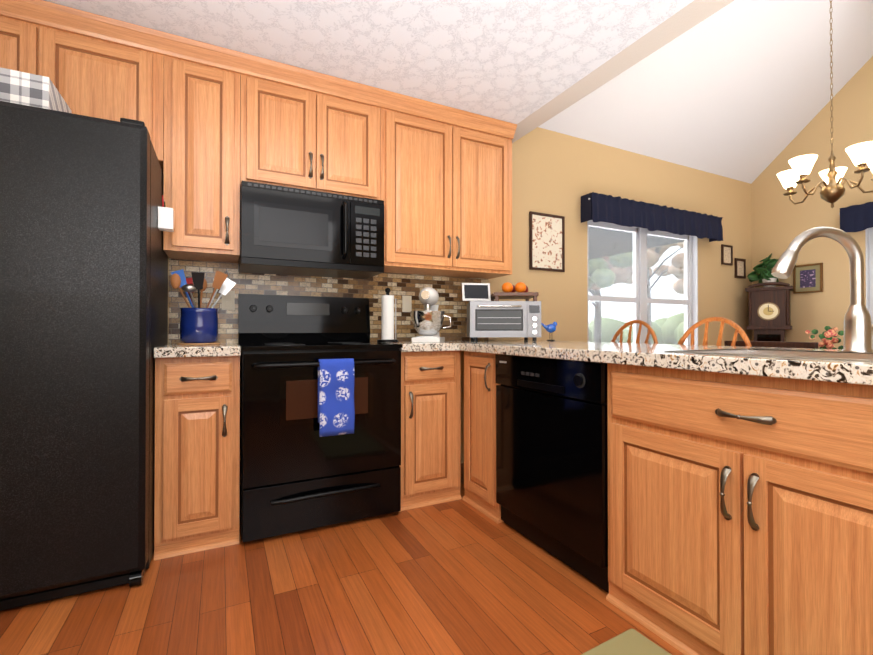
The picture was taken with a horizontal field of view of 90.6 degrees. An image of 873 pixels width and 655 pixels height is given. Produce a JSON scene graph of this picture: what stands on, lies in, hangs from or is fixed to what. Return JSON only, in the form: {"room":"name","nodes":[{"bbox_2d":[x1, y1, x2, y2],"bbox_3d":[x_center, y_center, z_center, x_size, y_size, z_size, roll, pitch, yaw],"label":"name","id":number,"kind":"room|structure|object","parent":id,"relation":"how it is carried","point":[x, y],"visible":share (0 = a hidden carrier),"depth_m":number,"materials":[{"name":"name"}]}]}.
{"room":"kitchen","nodes":[
{"label":"kitchen","id":0,"kind":"room"},
{"bbox_2d":[0,463,683,654],"bbox_3d":[1.730,1.077,1.143,7.520,0.120,5.800,0,0,-26],"label":"floor","id":1,"kind":"structure","parent":0,"point":[459,577],"depth_m":1.60,"materials":[{"name":"brown wood"}]},
{"bbox_2d":[0,101,167,610],"bbox_3d":[-1.718,0.100,1.825,0.911,1.845,0.856,0,0,-26],"label":"fridge","id":2,"kind":"object","parent":1,"relation":"on","point":[83,295],"visible":0.92,"depth_m":1.61,"materials":[{"name":"black metal"}]},
{"bbox_2d":[0,67,71,112],"bbox_3d":[-1.766,-0.889,1.647,0.520,0.125,0.285,0,0,-26],"label":"plaid bag","id":3,"kind":"object","parent":2,"relation":"on","point":[27,89],"visible":0.58,"depth_m":1.62,"materials":[{"name":"white fabric"}]},
{"bbox_2d":[158,195,173,231],"bbox_3d":[-1.280,-0.540,2.046,0.060,0.157,0.070,0,0,-26],"label":"pen cup","id":4,"kind":"object","parent":2,"relation":"attached to","point":[165,218],"visible":1,"depth_m":2.02,"materials":[{"name":"white ceramic"}]},
{"bbox_2d":[154,356,239,559],"bbox_3d":[-1.211,0.581,2.223,0.342,0.889,0.642,0,0,-26],"label":"base cabinet","id":5,"kind":"object","parent":1,"relation":"on","point":[197,453],"visible":0.96,"depth_m":1.97,"materials":[{"name":"brown wood"}]},
{"bbox_2d":[154,343,240,357],"bbox_3d":[-1.212,0.113,2.230,0.344,0.045,0.638,0,0,-26],"label":"countertop","id":6,"kind":"structure","parent":5,"relation":"on","point":[223,349],"depth_m":1.96,"materials":[{"name":"stone"}]},
{"bbox_2d":[170,269,235,344],"bbox_3d":[-1.235,-0.115,2.294,0.312,0.411,0.237,0,0,-26],"label":"utensil crock","id":7,"kind":"object","parent":6,"relation":"on","point":[199,325],"visible":0.98,"depth_m":2.22,"materials":[{"name":"blue ceramic"}]},
{"bbox_2d":[238,294,402,541],"bbox_3d":[-0.675,0.414,2.442,0.800,1.225,0.714,0,0,-26],"label":"range","id":8,"kind":"object","parent":1,"relation":"on","point":[297,473],"visible":0.94,"depth_m":2.20,"materials":[{"name":"black metal"}]},
{"bbox_2d":[318,358,354,436],"bbox_3d":[-0.497,0.343,2.142,0.171,0.374,0.058,0,0,-26],"label":"hanging towel","id":9,"kind":"object","parent":8,"relation":"hanging from","point":[336,413],"visible":0.98,"depth_m":2.12,"materials":[{"name":"blue fabric"}]},
{"bbox_2d":[399,351,461,510],"bbox_3d":[-0.153,0.584,2.751,0.401,0.889,0.642,0,0,-26],"label":"base cabinet","id":10,"kind":"object","parent":1,"relation":"on","point":[430,465],"visible":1,"depth_m":2.49,"materials":[{"name":"brown wood"}]},
{"bbox_2d":[370,340,457,351],"bbox_3d":[-0.178,0.116,2.743,0.349,0.045,0.642,0,0,-26],"label":"countertop","id":11,"kind":"structure","parent":10,"relation":"on","point":[452,345],"depth_m":2.48,"materials":[{"name":"stone"}]},
{"bbox_2d":[377,288,397,341],"bbox_3d":[-0.312,-0.081,2.759,0.136,0.348,0.136,0,0,-26],"label":"paper towel holder","id":12,"kind":"object","parent":11,"relation":"on","point":[387,317],"visible":0.98,"depth_m":2.73,"materials":[{"name":"black"}]},
{"bbox_2d":[411,287,450,341],"bbox_3d":[-0.050,-0.087,2.882,0.304,0.362,0.331,0,0,-26],"label":"stand mixer","id":13,"kind":"object","parent":11,"relation":"on","point":[427,322],"visible":1,"depth_m":2.76,"materials":[{"name":"white metal"}]},
{"bbox_2d":[462,351,503,523],"bbox_3d":[0.493,0.583,2.553,0.590,0.889,0.366,0,0,-26],"label":"base cabinet","id":14,"kind":"object","parent":1,"relation":"on","point":[480,383],"depth_m":2.39,"materials":[{"name":"brown wood"}]},
{"bbox_2d":[496,354,608,592],"bbox_3d":[0.711,0.580,2.059,0.580,0.888,0.704,0,0,-26],"label":"dishwasher","id":15,"kind":"object","parent":1,"relation":"on","point":[551,457],"visible":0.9,"depth_m":1.85,"materials":[{"name":"black"}]},
{"bbox_2d":[581,628,671,654],"bbox_3d":[0.683,1.006,0.889,0.551,0.017,1.024,0,0,-26],"label":"anti-fatigue mat","id":16,"kind":"object","parent":1,"relation":"on","point":[631,641],"visible":0.98,"depth_m":1.35,"materials":[{"name":"yellow rubber"}]},
{"bbox_2d":[611,320,657,343],"bbox_3d":[1.237,0.488,3.013,0.487,1.090,0.467,0,0,-26],"label":"bar chair","id":17,"kind":"object","parent":1,"relation":"on","point":[640,323],"visible":0.19,"depth_m":3.09,"materials":[{"name":"brown wood"}]},
{"bbox_2d":[678,317,751,346],"bbox_3d":[1.365,0.483,2.328,0.487,1.090,0.487,0,0,-26],"label":"bar chair","id":18,"kind":"object","parent":1,"relation":"on","point":[737,327],"visible":0.17,"depth_m":2.40,"materials":[{"name":"brown wood"}]},
{"bbox_2d":[606,356,872,654],"bbox_3d":[1.110,0.574,1.314,0.590,0.889,0.978,0,0,-26],"label":"base cabinet","id":19,"kind":"object","parent":1,"relation":"on","point":[740,514],"depth_m":1.20,"materials":[{"name":"brown wood"}]},
{"bbox_2d":[458,340,872,385],"bbox_3d":[0.873,0.112,2.118,0.949,0.045,2.698,0,0,-26],"label":"countertop","id":20,"kind":"structure","parent":19,"relation":"on","point":[824,370],"depth_m":1.39,"materials":[{"name":"stone"}]},
{"bbox_2d":[467,301,540,340],"bbox_3d":[0.467,-0.040,3.061,0.480,0.272,0.407,0,0,1],"label":"toaster oven","id":21,"kind":"object","parent":20,"relation":"on","point":[503,318],"visible":0.98,"depth_m":2.89,"materials":[{"name":"silver metal"}]},
{"bbox_2d":[462,283,490,300],"bbox_3d":[0.279,-0.246,3.040,0.200,0.136,0.043,0,0,-7],"label":"digital frame","id":22,"kind":"object","parent":21,"relation":"on","point":[475,291],"visible":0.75,"depth_m":3.03,"materials":[{"name":"white plastic"}]},
{"bbox_2d":[490,282,538,300],"bbox_3d":[0.542,-0.246,3.071,0.300,0.138,0.300,0,0,1],"label":"fruit tray","id":23,"kind":"object","parent":21,"relation":"on","point":[510,290],"visible":0.88,"depth_m":2.98,"materials":[{"name":"brown wood"}]},
{"bbox_2d":[541,322,556,340],"bbox_3d":[0.831,0.026,3.160,0.129,0.140,0.062,0,0,-26],"label":"bird","id":24,"kind":"object","parent":20,"relation":"on","point":[550,328],"visible":0.94,"depth_m":3.15},
{"bbox_2d":[664,348,872,360],"bbox_3d":[1.162,0.199,1.313,0.484,0.238,0.674,0,0,-26],"label":"sink basin","id":25,"kind":"object","parent":20,"relation":"in","point":[833,355],"depth_m":1.49,"materials":[{"name":"silver metal"}]},
{"bbox_2d":[771,226,872,352],"bbox_3d":[1.349,-0.131,1.478,0.349,0.430,0.209,0,0,-26],"label":"faucet","id":26,"kind":"object","parent":20,"relation":"on","point":[858,329],"visible":0.98,"depth_m":1.46,"materials":[{"name":"silver metal"}]},
{"bbox_2d":[745,282,792,341],"bbox_3d":[3.610,0.279,4.684,0.400,1.528,0.232,0,-1,42],"label":"grandfather clock","id":27,"kind":"object","parent":1,"relation":"on","point":[769,313],"visible":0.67,"depth_m":4.61,"materials":[{"name":"brown wood"}]},
{"bbox_2d":[747,253,795,286],"bbox_3d":[3.656,-0.619,4.735,0.251,0.373,0.398,0,0,-26],"label":"potted plant","id":28,"kind":"object","parent":27,"relation":"on","point":[763,269],"visible":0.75,"depth_m":4.70,"materials":[{"name":"green plant"}]},
{"bbox_2d":[724,341,817,348],"bbox_3d":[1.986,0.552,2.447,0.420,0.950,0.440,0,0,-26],"label":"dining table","id":29,"kind":"object","parent":1,"relation":"on","point":[782,344],"visible":0.15,"depth_m":2.31,"materials":[{"name":"brown wood"}]},
{"bbox_3d":[2.729,0.648,2.593,1.100,0.760,1.700,0,0,-26],"label":"dining table","id":30,"kind":"object","parent":1,"relation":"on","visible":0},
{"bbox_2d":[805,326,843,348],"bbox_3d":[2.499,0.129,2.763,0.223,0.280,0.217,0,0,-26],"label":"flower arrangement","id":31,"kind":"object","parent":30,"relation":"on","point":[826,336],"visible":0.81,"depth_m":2.74,"materials":[{"name":"pink plant"}]},
{"bbox_2d":[44,0,693,123],"bbox_3d":[0.034,-1.545,0.149,3.580,0.150,5.500,0,0,-26],"label":"ceiling","id":32,"kind":"structure","parent":0,"point":[514,61],"depth_m":2.16,"materials":[{"name":"white paint"}]},
{"bbox_2d":[168,127,751,462],"bbox_3d":[0.535,-2.765,3.569,7.520,7.600,0.160,0,0,-26],"label":"wall","id":33,"kind":"structure","parent":0,"point":[556,173],"depth_m":3.73,"materials":[{"name":"brown paint"}]},
{"bbox_2d":[0,4,59,86],"bbox_3d":[-2.037,-1.117,2.000,0.507,0.558,0.327,0,0,-26],"label":"upper cabinet","id":34,"kind":"object","parent":33,"relation":"attached to","point":[29,40],"depth_m":1.93,"materials":[{"name":"brown wood"}]},
{"bbox_2d":[56,16,167,163],"bbox_3d":[-1.678,-1.116,2.179,0.540,0.558,0.327,0,0,-26],"label":"upper cabinet","id":35,"kind":"object","parent":33,"relation":"attached to","point":[107,74],"depth_m":2.07,"materials":[{"name":"brown wood"}]},
{"bbox_2d":[160,44,243,262],"bbox_3d":[-1.278,-0.891,2.376,0.349,1.005,0.327,0,0,-26],"label":"upper cabinet","id":36,"kind":"object","parent":33,"relation":"attached to","point":[221,124],"depth_m":2.24,"materials":[{"name":"brown wood"}]},
{"bbox_2d":[222,291,234,309],"bbox_3d":[-1.240,-0.163,2.571,0.070,0.116,0.008,0,0,-26],"label":"outlet","id":37,"kind":"object","parent":33,"relation":"attached to","point":[228,300],"visible":0.79,"depth_m":2.57,"materials":[{"name":"beige plastic"}]},
{"bbox_2d":[244,64,383,200],"bbox_3d":[-0.766,-1.080,2.633,0.791,0.623,0.327,0,0,-26],"label":"upper cabinet","id":38,"kind":"object","parent":33,"relation":"attached to","point":[300,134],"depth_m":2.48,"materials":[{"name":"brown wood"}]},
{"bbox_2d":[238,181,383,278],"bbox_3d":[-0.740,-0.549,2.576,0.787,0.433,0.443,0,0,-26],"label":"over-the-range microwave","id":39,"kind":"object","parent":38,"relation":"attached to","point":[292,231],"visible":1,"depth_m":2.42,"materials":[{"name":"black"}]},
{"bbox_2d":[402,296,411,311],"bbox_3d":[-0.211,-0.169,3.084,0.070,0.116,0.008,0,0,-26],"label":"outlet","id":40,"kind":"object","parent":33,"relation":"attached to","point":[406,303],"visible":0.9,"depth_m":3.08,"materials":[{"name":"beige plastic"}]},
{"bbox_2d":[384,100,514,278],"bbox_3d":[0.037,-0.886,3.032,0.999,1.005,0.327,0,0,-26],"label":"upper cabinet","id":41,"kind":"object","parent":33,"relation":"attached to","point":[448,179],"depth_m":2.87,"materials":[{"name":"brown wood"}]},
{"bbox_2d":[529,211,564,271],"bbox_3d":[0.938,-0.720,3.654,0.370,0.480,0.018,0,0,-26],"label":"framed piece","id":42,"kind":"object","parent":33,"relation":"attached to","point":[546,242],"visible":1,"depth_m":3.65,"materials":[{"name":"beige paper"}]},
{"bbox_2d":[587,220,697,344],"bbox_3d":[2.046,-0.245,4.262,1.629,1.590,0.145,0,0,-26],"label":"window","id":43,"kind":"structure","parent":33,"relation":"in","point":[640,300],"depth_m":4.28,"materials":[{"name":"white"}]},
{"bbox_2d":[581,192,722,241],"bbox_3d":[2.146,-1.033,4.179,1.880,0.264,0.156,0,0,-26],"label":"valance","id":44,"kind":"object","parent":33,"relation":"attached to","point":[597,207],"visible":1,"depth_m":4.04,"materials":[{"name":"blue fabric"}]},
{"bbox_2d":[721,244,732,265],"bbox_3d":[3.224,-0.804,4.794,0.190,0.220,0.018,0,0,-26],"label":"picture frame","id":45,"kind":"object","parent":33,"relation":"attached to","point":[726,254],"visible":1,"depth_m":4.79,"materials":[{"name":"brown wood"}]},
{"bbox_2d":[734,258,745,278],"bbox_3d":[3.448,-0.670,4.904,0.190,0.220,0.018,0,0,-26],"label":"picture frame","id":46,"kind":"object","parent":33,"relation":"attached to","point":[740,267],"visible":0.98,"depth_m":4.90,"materials":[{"name":"brown wood"}]},
{"bbox_2d":[512,0,733,142],"bbox_3d":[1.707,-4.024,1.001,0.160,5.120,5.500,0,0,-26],"label":"header beam","id":47,"kind":"structure","parent":0,"point":[684,19],"depth_m":2.33,"materials":[{"name":"beige paint"}]},
{"bbox_2d":[538,0,872,183],"bbox_3d":[3.336,-4.136,1.813,3.480,4.875,5.500,0,0,-26],"label":"ceiling","id":48,"kind":"structure","parent":0,"point":[739,90],"depth_m":3.85,"materials":[{"name":"white paint"}]},
{"bbox_2d":[777,1,872,207],"bbox_3d":[2.294,-1.887,2.538,0.522,2.389,0.507,0,0,-26],"label":"chandelier","id":49,"kind":"object","parent":48,"relation":"hanging from","point":[832,191],"visible":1,"depth_m":2.48,"materials":[{"name":"gold metal"}]},
{"bbox_2d":[751,56,872,348],"bbox_3d":[4.898,-2.771,2.749,0.160,7.600,5.800,0,0,-26],"label":"wall","id":50,"kind":"structure","parent":0,"point":[780,221],"depth_m":4.45,"materials":[{"name":"brown paint"}]},
{"bbox_2d":[793,263,822,293],"bbox_3d":[3.898,-0.513,4.536,0.018,0.300,0.250,0,0,-26],"label":"framed photo","id":51,"kind":"object","parent":50,"relation":"attached to","point":[807,278],"visible":0.88,"depth_m":4.53,"materials":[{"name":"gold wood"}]},
{"bbox_2d":[839,202,872,231],"bbox_3d":[4.403,-1.039,3.367,0.156,0.264,1.950,0,0,-26],"label":"valance","id":52,"kind":"object","parent":50,"relation":"attached to","point":[855,218],"visible":0.98,"depth_m":4.09,"materials":[{"name":"blue fabric"}]},
{"bbox_2d":[865,227,872,348],"bbox_3d":[4.506,-0.251,3.435,0.145,1.590,1.650,0,0,-26],"label":"window","id":53,"kind":"structure","parent":50,"relation":"in","point":[869,263],"depth_m":4.14,"materials":[{"name":"white"}]},
{"label":"outside","id":54,"kind":"structure","parent":0,"visible":0},
{"bbox_3d":[14.278,1.756,27.055,130.000,0.100,150.000,0,0,-26],"label":"ground","id":55,"kind":"structure","parent":54,"visible":0},
{"bbox_2d":[588,251,632,287],"bbox_3d":[4.545,-1.375,14.431,3.574,5.990,3.461,0,0,-26],"label":"tree","id":56,"kind":"object","parent":55,"relation":"on","point":[602,271],"depth_m":13.37,"materials":[{"name":"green plant"}]},
{"bbox_2d":[589,248,655,341],"bbox_3d":[7.465,-2.289,20.472,6.332,7.908,5.494,0,0,-26],"label":"tree","id":57,"kind":"object","parent":55,"relation":"on","point":[620,272],"depth_m":19.80,"materials":[{"name":"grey plant"}]},
{"bbox_2d":[588,226,683,259],"bbox_3d":[-0.175,0.234,4.780,5.250,2.620,2.600,0,0,-26],"label":"porch roof","id":58,"kind":"structure","parent":55,"relation":"on","point":[594,245],"depth_m":4.86,"materials":[{"name":"grey"}]},
{"bbox_2d":[589,313,683,343],"bbox_3d":[20.866,0.571,19.970,50.291,4.659,55.911,0,0,-26],"label":"hedge","id":59,"kind":"object","parent":55,"relation":"on","point":[654,325],"depth_m":37.28,"materials":[{"name":"plant"}]},
{"bbox_2d":[623,243,683,343],"bbox_3d":[14.241,-3.284,29.540,7.294,10.031,8.003,0,0,-26],"label":"tree","id":60,"kind":"object","parent":55,"relation":"on","point":[671,269],"depth_m":29.18,"materials":[{"name":"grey plant"}]},
{"bbox_2d":[671,242,683,293],"bbox_3d":[14.258,-2.046,20.268,5.843,7.417,5.158,0,0,-26],"label":"tree","id":61,"kind":"object","parent":55,"relation":"on","point":[680,265],"depth_m":20.34,"materials":[{"name":"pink plant"}]}
]}

